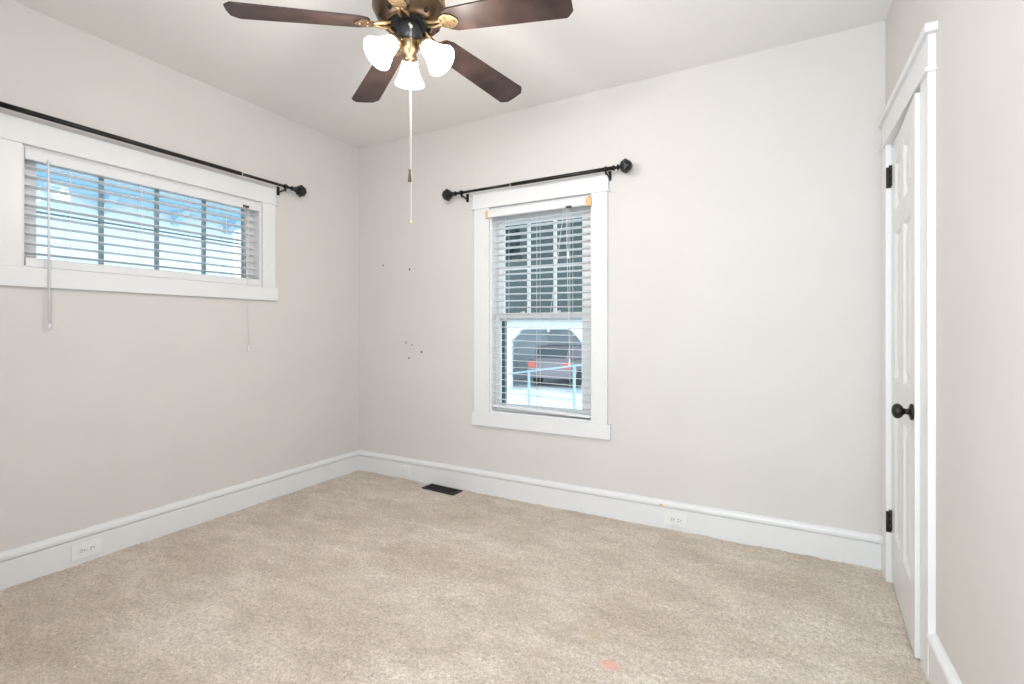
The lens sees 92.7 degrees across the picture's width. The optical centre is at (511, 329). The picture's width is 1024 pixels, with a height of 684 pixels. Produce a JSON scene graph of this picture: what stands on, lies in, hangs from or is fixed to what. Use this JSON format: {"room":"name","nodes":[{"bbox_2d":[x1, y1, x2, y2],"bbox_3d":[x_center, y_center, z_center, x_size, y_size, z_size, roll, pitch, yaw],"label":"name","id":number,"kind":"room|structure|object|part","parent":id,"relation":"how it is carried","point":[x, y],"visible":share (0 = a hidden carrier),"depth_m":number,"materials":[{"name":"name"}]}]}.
{"room":"empty bedroom","nodes":[
{"label":"empty bedroom","id":0,"kind":"room"},
{"bbox_2d":[0,0,358,551],"bbox_3d":[-2.200,-0.147,2.723,0.150,2.795,3.420,0,0,29],"label":"wall","id":1,"kind":"structure","parent":0,"point":[129,403],"depth_m":2.88,"materials":[{"name":"beige paint"}]},
{"bbox_2d":[71,537,100,561],"bbox_3d":[-2.197,1.136,2.522,0.007,0.080,0.125,0,0,29],"label":"wall outlet","id":2,"kind":"object","parent":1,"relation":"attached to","point":[91,547],"visible":1,"depth_m":2.52,"materials":[{"name":"white plastic"}]},
{"bbox_2d":[78,547,85,554],"bbox_3d":[-2.205,1.136,2.505,0.002,0.029,0.033,0,0,29],"label":"receptacle","id":3,"kind":"object","parent":2,"relation":"attached to","point":[81,550],"depth_m":2.50,"materials":[{"name":"grey plastic"}]},
{"bbox_2d":[87,544,94,551],"bbox_3d":[-2.186,1.136,2.539,0.002,0.029,0.033,0,0,29],"label":"receptacle","id":4,"kind":"object","parent":2,"relation":"attached to","point":[90,547],"depth_m":2.54,"materials":[{"name":"grey plastic"}]},
{"bbox_2d":[0,113,277,300],"bbox_3d":[-2.093,-0.600,2.886,0.182,0.793,1.462,0,0,29],"label":"window","id":5,"kind":"structure","parent":1,"relation":"in","point":[16,133],"depth_m":2.64,"materials":[{"name":"white paint"}]},
{"bbox_3d":[-2.350,-0.587,2.270,0.022,0.589,0.105,0,0,29],"label":"casing","id":6,"kind":"part","parent":5,"relation":"part of","materials":[{"name":"white paint"}]},
{"bbox_3d":[-2.121,-0.588,2.903,0.045,0.564,1.202,0,0,29],"label":"sash","id":7,"kind":"part","parent":5,"relation":"part of","materials":[{"name":"white paint"}]},
{"bbox_2d":[24,147,259,350],"bbox_3d":[-2.050,-0.361,2.865,0.097,1.022,1.198,0,0,29],"label":"window blind","id":8,"kind":"object","parent":5,"relation":"attached to","point":[30,154],"visible":0.94,"depth_m":2.72,"materials":[{"name":"white plastic"}]},
{"bbox_3d":[-2.273,-0.577,2.501,0.057,0.491,0.002,0,0,29],"label":"ladder cord","id":9,"kind":"part","parent":8,"relation":"part of","materials":[{"name":"white fabric"}]},
{"bbox_3d":[-2.119,-0.577,2.781,0.057,0.491,0.002,0,0,29],"label":"ladder cord","id":10,"kind":"part","parent":8,"relation":"part of","materials":[{"name":"white fabric"}]},
{"bbox_3d":[-2.064,-0.324,2.872,0.062,0.048,1.194,0,0,29],"label":"rail","id":11,"kind":"part","parent":8,"relation":"part of","materials":[{"name":"white plastic"}]},
{"bbox_3d":[-1.889,-0.577,3.203,0.057,0.491,0.002,0,0,29],"label":"ladder cord","id":12,"kind":"part","parent":8,"relation":"part of","materials":[{"name":"white fabric"}]},
{"bbox_3d":[-1.788,-0.357,3.293,0.003,0.947,0.028,0,0,33],"label":"lift cord","id":13,"kind":"part","parent":8,"relation":"part of","materials":[{"name":"white fabric"}]},
{"bbox_3d":[-1.785,-0.577,3.303,0.009,0.506,0.003,0,0,-40],"label":"lift cord","id":14,"kind":"part","parent":8,"relation":"part of","materials":[{"name":"white fabric"}]},
{"bbox_3d":[-1.713,-0.587,3.434,0.022,0.589,0.098,0,0,29],"label":"casing","id":15,"kind":"part","parent":5,"relation":"part of","materials":[{"name":"white paint"}]},
{"bbox_2d":[0,101,306,196],"bbox_3d":[-1.980,-1.011,2.834,0.129,0.095,1.805,0,0,29],"label":"curtain rod","id":16,"kind":"object","parent":1,"relation":"attached to","point":[300,190],"visible":1,"depth_m":2.68,"materials":[{"name":"brown metal"}]},
{"bbox_2d":[0,450,358,590],"bbox_3d":[-2.123,1.131,2.681,0.026,0.198,3.420,0,0,29],"label":"baseboard","id":17,"kind":"structure","parent":1,"relation":"attached to","point":[25,563],"depth_m":2.83,"materials":[{"name":"white paint"}]},
{"bbox_2d":[12,0,891,148],"bbox_3d":[-0.542,-1.595,1.816,3.929,0.100,3.720,0,0,29],"label":"ceiling","id":18,"kind":"structure","parent":0,"point":[308,75],"depth_m":2.65,"materials":[{"name":"paint"}]},
{"bbox_2d":[223,0,572,223],"bbox_3d":[-0.389,-0.987,2.046,1.303,1.116,1.314,0,0,29],"label":"ceiling fan","id":19,"kind":"object","parent":18,"relation":"hanging from","point":[411,25],"visible":1,"depth_m":1.98,"materials":[{"name":"brown wood"}]},
{"bbox_3d":[-0.835,-1.236,1.932,0.529,0.066,0.145,0,0,-15],"label":"blade","id":20,"kind":"part","parent":19,"relation":"part of","materials":[{"name":"brown wood"}]},
{"bbox_3d":[-0.653,-1.236,2.397,0.145,0.066,0.529,0,0,-32],"label":"blade","id":21,"kind":"part","parent":19,"relation":"part of","materials":[{"name":"brown wood"}]},
{"bbox_3d":[-0.526,-1.123,1.962,0.128,0.146,0.144,0,0,29],"label":"lamp shade","id":22,"kind":"part","parent":19,"relation":"part of","materials":[{"name":"white glass"}]},
{"bbox_3d":[-0.531,-1.263,2.013,0.090,0.040,0.047,0,0,-15],"label":"iron arm","id":23,"kind":"part","parent":19,"relation":"part of","materials":[{"name":"gold metal"}]},
{"bbox_3d":[-0.506,-1.142,1.973,0.045,0.065,0.062,0,0,29],"label":"bulb","id":24,"kind":"part","parent":19,"relation":"part of","materials":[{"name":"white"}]},
{"bbox_3d":[-0.432,-1.263,1.932,0.047,0.040,0.090,0,0,3],"label":"iron arm","id":25,"kind":"part","parent":19,"relation":"part of","materials":[{"name":"gold metal"}]},
{"bbox_3d":[-0.415,-0.948,1.984,0.012,0.596,0.009,0,0,-12],"label":"pull chain","id":26,"kind":"part","parent":19,"relation":"part of","materials":[{"name":"beige"}]},
{"bbox_3d":[-0.457,-1.123,2.169,0.134,0.145,0.139,0,0,29],"label":"lamp shade","id":27,"kind":"part","parent":19,"relation":"part of","materials":[{"name":"white glass"}]},
{"bbox_3d":[-0.358,-1.263,2.123,0.047,0.040,0.090,0,0,40],"label":"iron arm","id":28,"kind":"part","parent":19,"relation":"part of","materials":[{"name":"gold metal"}]},
{"bbox_3d":[-0.325,-1.263,2.004,0.090,0.040,0.047,0,0,19],"label":"iron arm","id":29,"kind":"part","parent":19,"relation":"part of","materials":[{"name":"gold metal"}]},
{"bbox_3d":[-0.329,-1.142,2.010,0.063,0.065,0.045,0,0,29],"label":"bulb","id":30,"kind":"part","parent":19,"relation":"part of","materials":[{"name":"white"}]},
{"bbox_3d":[-0.308,-1.123,2.006,0.145,0.146,0.131,0,0,29],"label":"lamp shade","id":31,"kind":"part","parent":19,"relation":"part of","materials":[{"name":"white glass"}]},
{"bbox_3d":[-0.156,-1.236,2.365,0.145,0.066,0.529,0,0,40],"label":"blade","id":32,"kind":"part","parent":19,"relation":"part of","materials":[{"name":"brown wood"}]},
{"bbox_3d":[-0.029,-1.236,1.899,0.529,0.066,0.145,0,0,19],"label":"blade","id":33,"kind":"part","parent":19,"relation":"part of","materials":[{"name":"brown wood"}]},
{"bbox_2d":[0,470,929,683],"bbox_3d":[-0.490,1.200,1.787,3.749,0.020,3.420,0,0,29],"label":"floor","id":34,"kind":"structure","parent":0,"point":[356,577],"depth_m":2.14,"materials":[{"name":"beige carpet"}]},
{"bbox_2d":[422,483,462,494],"bbox_3d":[-0.522,1.194,3.645,0.304,0.008,0.112,0,0,32],"label":"floor vent","id":35,"kind":"object","parent":34,"relation":"in","point":[434,487],"visible":1,"depth_m":3.63,"materials":[{"name":"brown metal"}]},
{"bbox_2d":[426,484,459,493],"bbox_3d":[-0.522,1.193,3.645,0.272,0.005,0.084,0,0,32],"label":"grille","id":36,"kind":"object","parent":35,"relation":"attached to","point":[434,487],"depth_m":3.64,"materials":[{"name":"brown metal"}]},
{"bbox_2d":[359,21,884,534],"bbox_3d":[0.314,-0.147,3.382,3.929,2.795,0.151,0,0,29],"label":"wall","id":37,"kind":"structure","parent":0,"point":[745,222],"depth_m":2.88,"materials":[{"name":"beige paint"}]},
{"bbox_2d":[399,464,409,475],"bbox_3d":[-0.860,1.128,3.912,0.108,0.080,0.007,0,0,29],"label":"wall outlet","id":38,"kind":"object","parent":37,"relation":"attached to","point":[403,469],"visible":1,"depth_m":3.91,"materials":[{"name":"white plastic"}]},
{"bbox_2d":[442,158,631,201],"bbox_3d":[0.117,-0.997,3.331,1.421,0.095,0.129,0,0,29],"label":"curtain rod","id":39,"kind":"object","parent":37,"relation":"attached to","point":[625,166],"visible":1,"depth_m":3.22,"materials":[{"name":"brown metal"}]},
{"bbox_2d":[471,173,610,439],"bbox_3d":[0.201,-0.146,3.426,1.049,1.699,0.182,0,0,29],"label":"window","id":40,"kind":"structure","parent":37,"relation":"in","point":[596,187],"depth_m":3.40,"materials":[{"name":"white paint"}]},
{"bbox_3d":[-0.219,-0.137,3.576,0.127,1.489,0.022,0,0,29],"label":"casing","id":41,"kind":"part","parent":40,"relation":"part of","materials":[{"name":"white paint"}]},
{"bbox_2d":[485,196,591,417],"bbox_3d":[0.178,-0.140,3.377,0.801,1.445,0.111,0,0,29],"label":"window blind","id":42,"kind":"object","parent":40,"relation":"attached to","point":[580,202],"visible":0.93,"depth_m":3.38,"materials":[{"name":"white plastic"}]},
{"bbox_3d":[-0.035,-0.128,3.524,0.002,1.369,0.057,0,0,29],"label":"ladder cord","id":43,"kind":"part","parent":42,"relation":"part of","materials":[{"name":"white fabric"}]},
{"bbox_3d":[0.199,0.564,3.397,0.744,0.038,0.054,0,0,29],"label":"rail","id":44,"kind":"part","parent":42,"relation":"part of","materials":[{"name":"white plastic"}]},
{"bbox_3d":[0.296,-0.416,3.260,0.118,0.808,0.003,0,0,28],"label":"lift cord","id":45,"kind":"part","parent":42,"relation":"part of","materials":[{"name":"white fabric"}]},
{"bbox_3d":[0.367,-0.307,3.221,0.030,1.025,0.003,0,0,33],"label":"lift cord","id":46,"kind":"part","parent":42,"relation":"part of","materials":[{"name":"white fabric"}]},
{"bbox_3d":[0.223,0.242,3.441,0.754,0.704,0.034,0,0,29],"label":"sash","id":47,"kind":"part","parent":40,"relation":"part of","materials":[{"name":"white paint"}]},
{"bbox_3d":[0.241,-0.466,3.474,0.754,0.808,0.030,0,0,29],"label":"sash","id":48,"kind":"part","parent":40,"relation":"part of","materials":[{"name":"white paint"}]},
{"bbox_3d":[0.565,-0.137,3.147,0.105,1.489,0.022,0,0,29],"label":"casing","id":49,"kind":"part","parent":40,"relation":"part of","materials":[{"name":"white paint"}]},
{"bbox_2d":[359,450,881,569],"bbox_3d":[0.272,1.131,3.305,3.629,0.198,0.026,0,0,29],"label":"baseboard","id":50,"kind":"structure","parent":37,"relation":"attached to","point":[854,547],"depth_m":2.99,"materials":[{"name":"white paint"}]},
{"bbox_2d":[664,511,686,527],"bbox_3d":[0.974,1.134,2.909,0.135,0.078,0.007,0,0,29],"label":"wall outlet","id":51,"kind":"object","parent":37,"relation":"attached to","point":[670,518],"visible":1,"depth_m":2.91,"materials":[{"name":"white plastic"}]},
{"bbox_2d":[669,516,674,521],"bbox_3d":[0.956,1.134,2.916,0.033,0.029,0.002,0,0,29],"label":"receptacle","id":52,"kind":"object","parent":51,"relation":"attached to","point":[671,518],"depth_m":2.92,"materials":[{"name":"grey plastic"}]},
{"bbox_2d":[885,0,1023,683],"bbox_3d":[1.115,-0.147,0.909,0.150,2.795,3.420,0,0,29],"label":"wall","id":53,"kind":"structure","parent":0,"point":[980,43],"depth_m":1.31,"materials":[{"name":"beige paint"}]},
{"bbox_2d":[880,538,881,569],"bbox_3d":[1.847,1.131,2.430,0.026,0.198,0.048,0,0,29],"label":"baseboard","id":54,"kind":"structure","parent":53,"relation":"attached to","point":[881,538],"depth_m":2.43,"materials":[{"name":"white paint"}]},
{"bbox_2d":[886,92,919,658],"bbox_3d":[1.619,0.167,2.051,0.098,2.046,0.642,0,0,32],"label":"door","id":55,"kind":"structure","parent":53,"relation":"in","point":[903,175],"depth_m":1.96,"materials":[{"name":"white paint"}]},
{"bbox_3d":[1.712,-0.650,2.139,0.035,0.220,0.185,0,0,32],"label":"raised panel","id":56,"kind":"part","parent":55,"relation":"part of","materials":[{"name":"white paint"}]},
{"bbox_3d":[1.712,-0.107,2.139,0.035,0.665,0.185,0,0,32],"label":"raised panel","id":57,"kind":"part","parent":55,"relation":"part of","materials":[{"name":"white paint"}]},
{"bbox_3d":[1.712,0.672,2.139,0.035,0.565,0.185,0,0,32],"label":"raised panel","id":58,"kind":"part","parent":55,"relation":"part of","materials":[{"name":"white paint"}]},
{"bbox_3d":[1.456,0.306,1.821,0.065,0.062,0.062,0,0,29],"label":"knob","id":59,"kind":"part","parent":55,"relation":"part of","materials":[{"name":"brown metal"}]},
{"bbox_3d":[1.575,-0.650,1.921,0.035,0.220,0.185,0,0,32],"label":"raised panel","id":60,"kind":"part","parent":55,"relation":"part of","materials":[{"name":"white paint"}]},
{"bbox_3d":[1.575,-0.107,1.921,0.035,0.665,0.185,0,0,32],"label":"raised panel","id":61,"kind":"part","parent":55,"relation":"part of","materials":[{"name":"white paint"}]},
{"bbox_3d":[1.575,0.672,1.921,0.035,0.565,0.185,0,0,32],"label":"raised panel","id":62,"kind":"part","parent":55,"relation":"part of","materials":[{"name":"white paint"}]},
{"bbox_2d":[878,21,937,678],"bbox_3d":[1.692,0.098,1.999,0.185,2.264,0.895,0,0,29],"label":"door frame","id":63,"kind":"structure","parent":53,"relation":"attached to","point":[918,74],"depth_m":1.73,"materials":[{"name":"white paint"}]},
{"bbox_3d":[1.813,0.175,2.364,0.022,2.109,0.101,0,0,29],"label":"casing","id":64,"kind":"part","parent":63,"relation":"part of","materials":[{"name":"white paint"}]},
{"bbox_3d":[1.626,-1.020,2.035,0.035,0.028,0.895,0,0,29],"label":"cap moulding","id":65,"kind":"part","parent":63,"relation":"part of","materials":[{"name":"white paint"}]},
{"bbox_3d":[1.454,0.175,1.707,0.022,2.109,0.101,0,0,29],"label":"casing","id":66,"kind":"part","parent":63,"relation":"part of","materials":[{"name":"white paint"}]},
{"bbox_2d":[926,633,961,683],"bbox_3d":[0.823,1.131,0.557,0.026,0.198,2.522,0,0,29],"label":"baseboard","id":67,"kind":"structure","parent":53,"relation":"attached to","point":[941,670],"depth_m":1.57,"materials":[{"name":"white paint"}]},
{"label":"outside","id":68,"kind":"structure","parent":0,"visible":0},
{"bbox_2d":[507,377,581,408],"bbox_3d":[1.500,2.150,19.746,70.000,0.100,90.000,0,0,29],"label":"ground","id":69,"kind":"structure","parent":68,"point":[519,383],"depth_m":15.97,"materials":[{"name":"white snow"}]},
{"bbox_2d":[36,165,240,276],"bbox_3d":[-7.519,-0.500,4.179,4.920,5.200,8.630,0,0,29],"label":"house","id":70,"kind":"structure","parent":69,"relation":"on","point":[41,240],"depth_m":5.63,"materials":[{"name":"white"}]},
{"bbox_2d":[506,225,522,264],"bbox_3d":[-0.032,-2.084,25.718,1.760,8.370,1.804,0,0,29],"label":"evergreen tree","id":71,"kind":"object","parent":69,"relation":"on","point":[511,244],"visible":0.1,"depth_m":25.37,"materials":[{"name":"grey plant"}]},
{"bbox_2d":[506,254,581,387],"bbox_3d":[2.505,-0.430,19.396,5.900,5.060,6.750,0,0,29],"label":"garage","id":72,"kind":"structure","parent":69,"relation":"on","point":[557,338],"depth_m":18.24,"materials":[{"name":"white paint"}]},
{"bbox_2d":[508,364,581,408],"bbox_3d":[0.432,1.213,5.398,1.343,1.774,0.030,0,0,29],"label":"handrail","id":73,"kind":"object","parent":69,"relation":"on","point":[573,366],"visible":0.3,"depth_m":5.32,"materials":[{"name":"metal"}]},
{"bbox_3d":[0.192,1.288,5.530,0.028,1.624,0.030,0,0,29],"label":"post","id":74,"kind":"part","parent":73,"relation":"part of","materials":[{"name":"metal"}]},
{"bbox_3d":[0.432,0.435,5.398,1.343,0.219,0.020,0,0,29],"label":"rail","id":75,"kind":"part","parent":73,"relation":"part of","materials":[{"name":"metal"}]},
{"bbox_3d":[0.673,1.247,5.266,0.028,1.706,0.030,0,0,29],"label":"post","id":76,"kind":"part","parent":73,"relation":"part of","materials":[{"name":"metal"}]},
{"bbox_2d":[519,217,581,258],"bbox_3d":[4.872,-2.800,26.952,21.800,9.800,5.120,0,0,29],"label":"house","id":77,"kind":"structure","parent":69,"relation":"on","point":[573,224],"depth_m":27.11,"materials":[{"name":"stone"}]},
{"bbox_2d":[527,345,581,386],"bbox_3d":[2.274,1.360,19.183,1.760,1.480,4.045,0,0,29],"label":"car","id":78,"kind":"object","parent":69,"relation":"on","point":[557,352],"visible":0.55,"depth_m":17.57,"materials":[{"name":"grey paint"}]},
{"bbox_2d":[528,362,535,366],"bbox_3d":[0.730,1.280,17.777,0.320,0.200,0.095,0,0,29],"label":"tail lamp","id":79,"kind":"object","parent":78,"relation":"attached to","point":[530,364],"depth_m":17.72,"materials":[{"name":"red plastic"}]}
]}

